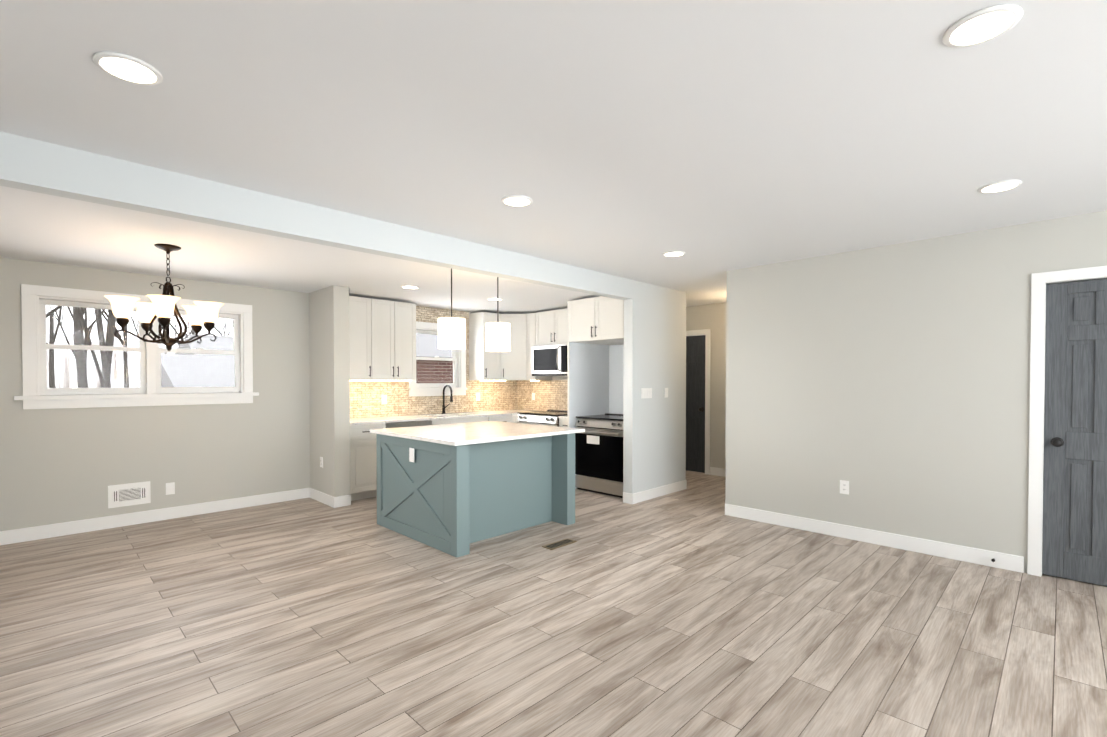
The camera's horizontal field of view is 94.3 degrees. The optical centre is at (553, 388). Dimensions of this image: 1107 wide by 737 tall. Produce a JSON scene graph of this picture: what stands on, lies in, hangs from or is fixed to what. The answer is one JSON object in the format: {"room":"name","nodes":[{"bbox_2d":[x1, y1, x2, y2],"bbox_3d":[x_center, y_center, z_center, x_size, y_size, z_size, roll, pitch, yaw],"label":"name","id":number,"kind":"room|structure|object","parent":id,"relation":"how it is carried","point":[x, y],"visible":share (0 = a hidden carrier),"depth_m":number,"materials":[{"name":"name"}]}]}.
{"room":"living room","nodes":[
{"label":"living room","id":0,"kind":"room"},
{"bbox_2d":[0,257,516,530],"bbox_3d":[-2.679,-0.020,6.263,0.160,2.570,9.230,1,1,45],"label":"wall","id":1,"kind":"structure","parent":0,"point":[60,465],"depth_m":4.97,"materials":[{"name":"grey paint"}]},
{"bbox_2d":[108,481,150,507],"bbox_3d":[-3.991,0.997,4.834,0.012,0.210,0.310,1,1,45],"label":"air vent","id":2,"kind":"object","parent":1,"relation":"in","point":[128,494],"visible":1,"depth_m":4.83,"materials":[{"name":"white metal"}]},
{"bbox_2d":[14,284,258,408],"bbox_3d":[-3.909,-0.362,4.979,0.216,1.055,1.830,1,1,45],"label":"dining room window","id":3,"kind":"structure","parent":1,"relation":"in","point":[36,300],"depth_m":4.78,"materials":[{"name":"white wood"}]},
{"bbox_2d":[0,488,307,544],"bbox_3d":[-4.282,1.234,4.542,0.017,0.115,4.101,1,1,45],"label":"baseboard","id":4,"kind":"structure","parent":1,"relation":"attached to","point":[100,523],"depth_m":4.89,"materials":[{"name":"white wood"}]},
{"bbox_2d":[166,482,174,494],"bbox_3d":[-3.775,0.984,5.054,0.008,0.116,0.072,1,1,45],"label":"outlet","id":5,"kind":"object","parent":1,"relation":"attached to","point":[170,488],"visible":1,"depth_m":5.05,"materials":[{"name":"white plastic"}]},
{"bbox_2d":[349,296,415,379],"bbox_3d":[-2.224,-0.596,6.319,0.372,0.980,1.020,1,1,45],"label":"upper cabinet","id":6,"kind":"object","parent":1,"relation":"attached to","point":[382,334],"visible":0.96,"depth_m":6.25,"materials":[{"name":"white wood"}]},
{"bbox_2d":[350,306,517,417],"bbox_3d":[-1.653,-0.389,7.170,0.009,1.478,3.028,1,1,45],"label":"tile backsplash","id":7,"kind":"structure","parent":1,"relation":"attached to","point":[365,398],"depth_m":7.10,"materials":[{"name":"beige tile"}]},
{"bbox_2d":[382,395,386,403],"bbox_3d":[-2.187,0.142,6.629,0.005,0.115,0.070,1,1,45],"label":"outlet","id":8,"kind":"object","parent":7,"relation":"attached to","point":[384,399],"depth_m":6.63,"materials":[{"name":"white plastic"}]},
{"bbox_2d":[476,393,479,400],"bbox_3d":[-1.129,0.126,7.694,0.005,0.115,0.070,1,1,45],"label":"outlet","id":9,"kind":"object","parent":7,"relation":"attached to","point":[477,394],"depth_m":7.69,"materials":[{"name":"white plastic"}]},
{"bbox_2d":[409,321,466,396],"bbox_3d":[-1.659,-0.407,7.246,0.216,1.015,0.920,1,1,45],"label":"kitchen window","id":10,"kind":"structure","parent":1,"relation":"in","point":[458,384],"depth_m":7.28,"materials":[{"name":"white wood"}]},
{"bbox_2d":[469,312,500,379],"bbox_3d":[-0.978,-0.615,7.566,0.383,0.980,0.369,1,1,45],"label":"upper cabinet","id":11,"kind":"object","parent":1,"relation":"attached to","point":[483,365],"depth_m":7.45,"materials":[{"name":"white wood"}]},
{"bbox_2d":[0,186,598,313],"bbox_3d":[-2.217,-1.187,4.787,2.950,0.190,7.810,1,1,45],"label":"ceiling","id":12,"kind":"structure","parent":0,"point":[41,227],"depth_m":4.27,"materials":[{"name":"white paint"}]},
{"bbox_2d":[104,244,223,350],"bbox_3d":[-2.931,-0.679,3.875,0.716,0.796,0.700,1,1,45],"label":"chandelier","id":13,"kind":"object","parent":12,"relation":"hanging from","point":[163,308],"visible":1,"depth_m":3.88,"materials":[{"name":"white glass"}]},
{"bbox_2d":[401,285,419,288],"bbox_3d":[-1.548,-1.099,5.554,0.194,0.010,0.194,1,1,45],"label":"recessed light","id":14,"kind":"object","parent":12,"relation":"in","point":[410,287],"visible":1,"depth_m":5.55,"materials":[{"name":"white plastic"}]},
{"bbox_2d":[438,269,465,348],"bbox_3d":[-0.894,-0.720,4.502,0.240,0.734,0.240,1,1,45],"label":"pendant light","id":15,"kind":"object","parent":12,"relation":"hanging from","point":[451,332],"visible":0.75,"depth_m":4.40,"materials":[{"name":"white glass"}]},
{"bbox_2d":[487,298,501,300],"bbox_3d":[-0.731,-1.111,6.377,0.194,0.010,0.194,1,1,45],"label":"recessed light","id":16,"kind":"object","parent":12,"relation":"in","point":[494,299],"visible":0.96,"depth_m":6.38,"materials":[{"name":"white plastic"}]},
{"bbox_2d":[485,277,510,351],"bbox_3d":[-0.527,-0.726,4.871,0.240,0.734,0.240,1,1,45],"label":"pendant light","id":17,"kind":"object","parent":12,"relation":"hanging from","point":[497,336],"visible":0.81,"depth_m":4.78,"materials":[{"name":"white glass"}]},
{"bbox_2d":[309,285,349,496],"bbox_3d":[-2.535,0.082,5.799,0.700,2.380,0.170,1,1,45],"label":"wall","id":18,"kind":"structure","parent":0,"point":[329,354],"depth_m":5.60,"materials":[{"name":"grey paint"}]},
{"bbox_2d":[320,457,322,467],"bbox_3d":[-2.599,0.823,5.746,0.072,0.116,0.008,1,1,45],"label":"outlet","id":19,"kind":"object","parent":18,"relation":"attached to","point":[321,461],"visible":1,"depth_m":5.74,"materials":[{"name":"white plastic"}]},
{"bbox_2d":[308,488,339,507],"bbox_3d":[-2.585,1.216,5.734,0.686,0.115,0.017,1,1,45],"label":"baseboard","id":20,"kind":"structure","parent":18,"relation":"attached to","point":[329,500],"depth_m":5.67,"materials":[{"name":"white wood"}]},
{"bbox_2d":[517,376,566,409],"bbox_3d":[0.496,-0.037,7.396,2.750,2.570,0.310,1,1,45],"label":"wall","id":21,"kind":"structure","parent":0,"point":[559,377],"depth_m":7.58,"materials":[{"name":"grey paint"}]},
{"bbox_2d":[501,314,524,379],"bbox_3d":[-0.587,-0.618,7.766,0.657,0.980,0.657,1,1,45],"label":"upper cabinet","id":22,"kind":"object","parent":21,"relation":"attached to","point":[513,361],"depth_m":7.57,"materials":[{"name":"white wood"}]},
{"bbox_2d":[350,380,539,380],"bbox_3d":[-1.365,-0.103,6.755,0.550,0.014,2.740,1,1,45],"label":"under-cabinet light","id":23,"kind":"object","parent":22,"relation":"attached to","point":[410,380],"visible":0.88,"depth_m":6.49,"materials":[{"name":"white plastic"}]},
{"bbox_2d":[525,313,551,379],"bbox_3d":[-0.242,-0.616,7.616,0.239,0.980,0.383,1,1,45],"label":"upper cabinet","id":24,"kind":"object","parent":21,"relation":"attached to","point":[530,330],"depth_m":7.52,"materials":[{"name":"white wood"}]},
{"bbox_2d":[518,380,566,410],"bbox_3d":[0.082,0.110,7.583,1.830,0.468,0.009,1,1,45],"label":"tile backsplash","id":25,"kind":"structure","parent":21,"relation":"attached to","point":[549,394],"depth_m":7.81,"materials":[{"name":"beige tile"}]},
{"bbox_2d":[537,308,567,345],"bbox_3d":[0.128,-0.855,7.275,0.756,0.490,0.340,1,1,45],"label":"upper cabinet","id":26,"kind":"object","parent":21,"relation":"attached to","point":[552,326],"depth_m":7.18,"materials":[{"name":"white wood"}]},
{"bbox_2d":[532,344,566,375],"bbox_3d":[0.079,-0.393,7.233,0.756,0.427,0.478,1,1,45],"label":"microwave","id":27,"kind":"object","parent":26,"relation":"attached to","point":[549,360],"visible":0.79,"depth_m":7.10,"materials":[{"name":"silver metal"}]},
{"bbox_2d":[0,470,1106,736],"bbox_3d":[0.551,1.339,3.078,9.340,0.050,9.230,1,1,45],"label":"floor","id":28,"kind":"structure","parent":0,"point":[692,610],"depth_m":2.77,"materials":[{"name":"laminate"}]},
{"bbox_2d":[350,423,385,500],"bbox_3d":[-2.339,0.834,6.060,0.624,0.868,0.459,1,1,45],"label":"base cabinet","id":29,"kind":"object","parent":28,"relation":"on","point":[363,473],"depth_m":5.82,"materials":[{"name":"white wood"}]},
{"bbox_2d":[350,410,533,424],"bbox_3d":[-1.430,0.370,6.961,0.636,0.030,3.028,1,1,45],"label":"countertop","id":30,"kind":"structure","parent":29,"relation":"on","point":[383,419],"depth_m":6.63,"materials":[{"name":"stone"}]},
{"bbox_2d":[441,385,452,413],"bbox_3d":[-1.452,0.147,7.163,0.242,0.407,0.135,1,1,45],"label":"faucet","id":31,"kind":"object","parent":30,"relation":"on","point":[443,405],"visible":1,"depth_m":7.18,"materials":[{"name":"black metal"}]},
{"bbox_2d":[386,420,431,427],"bbox_3d":[-1.938,0.832,6.422,0.644,0.862,0.614,1,1,45],"label":"dishwasher","id":32,"kind":"object","parent":28,"relation":"on","point":[408,424],"visible":0.1,"depth_m":6.21,"materials":[{"name":"silver metal"}]},
{"bbox_2d":[375,433,574,557],"bbox_3d":[-0.738,0.853,4.881,1.320,0.868,1.356,1,1,45],"label":"kitchen island","id":33,"kind":"object","parent":28,"relation":"on","point":[456,490],"depth_m":4.50,"materials":[{"name":"teal paint"}]},
{"bbox_2d":[370,421,584,444],"bbox_3d":[-0.718,0.401,4.891,1.405,0.030,1.486,1,1,45],"label":"island countertop","id":34,"kind":"structure","parent":33,"relation":"on","point":[472,433],"depth_m":4.67,"materials":[{"name":"white stone"}]},
{"bbox_2d":[458,415,517,422],"bbox_3d":[-0.962,0.813,7.434,0.643,0.868,0.508,1,1,45],"label":"base cabinet","id":35,"kind":"object","parent":28,"relation":"on","point":[507,418],"depth_m":7.13,"materials":[{"name":"white wood"}]},
{"bbox_2d":[511,411,533,414],"bbox_3d":[-0.321,0.361,7.529,0.138,0.030,0.658,1,1,45],"label":"countertop","id":36,"kind":"structure","parent":35,"relation":"on","point":[512,413],"depth_m":7.36,"materials":[{"name":"stone"}]},
{"bbox_2d":[517,410,566,426],"bbox_3d":[-0.038,0.788,7.176,0.760,0.927,0.712,1,1,45],"label":"range","id":37,"kind":"object","parent":28,"relation":"on","point":[548,418],"visible":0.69,"depth_m":7.01,"materials":[{"name":"silver metal"}]},
{"bbox_2d":[542,538,576,549],"bbox_3d":[0.051,1.292,4.271,0.110,0.006,0.300,1,1,45],"label":"floor vent","id":38,"kind":"object","parent":28,"relation":"in","point":[558,544],"visible":1,"depth_m":4.25,"materials":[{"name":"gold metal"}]},
{"bbox_2d":[559,419,566,426],"bbox_3d":[0.403,0.822,6.845,0.322,0.868,0.619,1,1,45],"label":"base cabinet","id":39,"kind":"object","parent":28,"relation":"on","point":[562,422],"depth_m":6.68,"materials":[{"name":"white wood"}]},
{"bbox_2d":[567,296,623,483],"bbox_3d":[0.755,0.089,6.334,0.881,2.350,0.831,1,1,45],"label":"tall cabinet","id":40,"kind":"object","parent":28,"relation":"on","point":[599,320],"visible":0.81,"depth_m":6.07,"materials":[{"name":"white wood"}]},
{"bbox_2d":[569,342,623,488],"bbox_3d":[0.773,0.344,6.355,0.842,1.840,0.785,1,1,45],"label":"wall","id":41,"kind":"structure","parent":40,"relation":"attached to","point":[596,376],"depth_m":6.71,"materials":[{"name":"white paint"}]},
{"bbox_2d":[575,413,622,497],"bbox_3d":[0.746,0.800,6.355,0.760,0.927,0.712,1,1,45],"label":"range","id":42,"kind":"object","parent":28,"relation":"on","point":[599,455],"visible":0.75,"depth_m":6.14,"materials":[{"name":"black metal"}]},
{"bbox_2d":[0,0,1106,306],"bbox_3d":[0.551,-1.205,3.039,9.340,0.100,9.230,1,1,45],"label":"ceiling","id":43,"kind":"structure","parent":0,"point":[716,140],"depth_m":2.13,"materials":[{"name":"white paint"}]},
{"bbox_2d":[92,51,162,85],"bbox_3d":[-1.506,-1.131,1.820,0.194,0.010,0.194,1,1,45],"label":"recessed light","id":44,"kind":"object","parent":43,"relation":"in","point":[127,68],"visible":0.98,"depth_m":1.81,"materials":[{"name":"white plastic"}]},
{"bbox_2d":[0,131,632,299],"bbox_3d":[-1.455,-1.056,3.377,0.120,0.210,6.480,1,1,45],"label":"beam","id":45,"kind":"structure","parent":43,"relation":"attached to","point":[32,165],"depth_m":3.00,"materials":[{"name":"white paint"}]},
{"bbox_2d":[501,195,532,206],"bbox_3d":[-0.224,-1.152,3.154,0.194,0.010,0.194,1,1,45],"label":"recessed light","id":46,"kind":"object","parent":43,"relation":"in","point":[516,200],"visible":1,"depth_m":3.13,"materials":[{"name":"white plastic"}]},
{"bbox_2d":[663,251,684,256],"bbox_3d":[1.047,-1.172,4.463,0.194,0.010,0.194,1,1,45],"label":"recessed light","id":47,"kind":"object","parent":43,"relation":"in","point":[673,253],"visible":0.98,"depth_m":4.44,"materials":[{"name":"white plastic"}]},
{"bbox_2d":[943,4,1022,47],"bbox_3d":[1.337,-1.128,1.604,0.194,0.010,0.194,1,1,45],"label":"recessed light","id":48,"kind":"object","parent":43,"relation":"in","point":[984,25],"visible":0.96,"depth_m":1.59,"materials":[{"name":"white plastic"}]},
{"bbox_2d":[978,180,1021,192],"bbox_3d":[2.538,-1.148,2.920,0.194,0.010,0.194,1,1,45],"label":"recessed light","id":49,"kind":"object","parent":43,"relation":"in","point":[1000,186],"visible":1,"depth_m":2.91,"materials":[{"name":"white plastic"}]},
{"bbox_2d":[623,280,685,493],"bbox_3d":[1.225,-0.017,6.094,0.120,2.570,1.130,1,1,45],"label":"wall","id":50,"kind":"structure","parent":0,"point":[655,361],"depth_m":5.96,"materials":[{"name":"white paint"}]},
{"bbox_2d":[641,388,651,398],"bbox_3d":[1.053,0.053,5.830,0.009,0.113,0.198,1,1,45],"label":"switch plate","id":51,"kind":"object","parent":50,"relation":"attached to","point":[646,392],"visible":1,"depth_m":5.83,"materials":[{"name":"white plastic"}]},
{"bbox_2d":[628,480,686,503],"bbox_3d":[1.254,1.211,6.059,0.037,0.115,1.126,1,1,45],"label":"baseboard","id":52,"kind":"structure","parent":50,"relation":"attached to","point":[634,498],"depth_m":5.98,"materials":[{"name":"white wood"}]},
{"bbox_2d":[686,302,725,468],"bbox_3d":[1.798,-0.046,7.984,4.090,2.570,0.120,1,1,45],"label":"wall","id":53,"kind":"structure","parent":0,"point":[712,317],"depth_m":7.35,"materials":[{"name":"grey paint"}]},
{"bbox_2d":[686,335,704,472],"bbox_3d":[1.955,0.223,7.763,0.762,2.022,0.119,1,1,45],"label":"hall door","id":54,"kind":"structure","parent":53,"relation":"in","point":[695,403],"depth_m":7.63,"materials":[{"name":"black wood"}]},
{"bbox_2d":[686,329,710,474],"bbox_3d":[1.983,0.187,7.791,0.910,2.110,0.138,1,1,45],"label":"door frame","id":55,"kind":"structure","parent":53,"relation":"attached to","point":[707,332],"depth_m":7.45,"materials":[{"name":"white wood"}]},
{"bbox_2d":[710,467,725,476],"bbox_3d":[2.683,1.196,7.028,1.160,0.115,0.017,1,1,45],"label":"baseboard","id":56,"kind":"structure","parent":53,"relation":"attached to","point":[715,471],"depth_m":7.34,"materials":[{"name":"white wood"}]},
{"bbox_2d":[725,211,1106,572],"bbox_3d":[3.682,0.025,3.367,5.330,2.570,0.120,1,1,45],"label":"wall","id":57,"kind":"structure","parent":0,"point":[890,384],"depth_m":4.14,"materials":[{"name":"grey paint"}]},
{"bbox_2d":[840,480,848,494],"bbox_3d":[2.518,0.853,4.443,0.072,0.116,0.008,1,1,45],"label":"outlet","id":58,"kind":"object","parent":57,"relation":"attached to","point":[844,486],"visible":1,"depth_m":4.44,"materials":[{"name":"white plastic"}]},
{"bbox_2d":[725,504,1023,572],"bbox_3d":[2.538,1.236,4.426,2.240,0.115,0.016,1,1,45],"label":"baseboard","id":59,"kind":"structure","parent":57,"relation":"attached to","point":[1010,562],"depth_m":4.21,"materials":[{"name":"white wood"}]},
{"bbox_2d":[1027,266,1106,576],"bbox_3d":[3.656,0.255,3.383,0.755,2.110,0.138,1,1,45],"label":"door frame","id":60,"kind":"structure","parent":57,"relation":"attached to","point":[1040,281],"depth_m":3.57,"materials":[{"name":"white wood"}]},
{"bbox_2d":[1042,279,1106,585],"bbox_3d":[3.628,0.291,3.355,0.607,2.022,0.119,1,1,45],"label":"door","id":61,"kind":"structure","parent":57,"relation":"in","point":[1074,545],"depth_m":3.47,"materials":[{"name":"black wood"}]},
{"label":"outside","id":62,"kind":"structure","parent":0,"visible":0},
{"bbox_2d":[46,305,232,387],"bbox_3d":[-38.720,-8.992,48.929,0.300,20.800,105.000,1,1,45],"label":"sky","id":63,"kind":"structure","parent":62,"point":[67,356],"depth_m":46.27,"materials":[{"name":"white"}]},
{"bbox_3d":[-27.117,1.688,34.052,73.360,0.100,90.000,1,1,45],"label":"ground","id":64,"kind":"structure","parent":62,"visible":0},
{"bbox_2d":[46,305,232,387],"bbox_3d":[-17.996,-6.206,21.790,45.133,16.137,32.313,1,1,45],"label":"trees","id":65,"kind":"object","parent":64,"relation":"on","point":[79,326],"depth_m":9.59,"materials":[{"name":"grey plant"}]},
{"bbox_2d":[161,354,234,386],"bbox_3d":[-11.918,0.307,19.787,7.800,3.100,5.400,1,1,45],"label":"house","id":66,"kind":"structure","parent":64,"relation":"on","point":[216,376],"depth_m":17.24,"materials":[{"name":"white"}]},
{"bbox_2d":[175,334,233,355],"bbox_3d":[-15.479,-0.451,26.834,6.800,4.400,6.400,1,1,45],"label":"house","id":67,"kind":"structure","parent":64,"relation":"on","point":[219,341],"depth_m":24.41,"materials":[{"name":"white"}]},
{"bbox_2d":[416,333,452,382],"bbox_3d":[-4.158,-0.122,15.177,7.100,4.100,7.000,1,1,45],"label":"brick house","id":68,"kind":"structure","parent":64,"relation":"on","point":[428,347],"depth_m":12.03,"materials":[{"name":"brown brick"}]}
]}

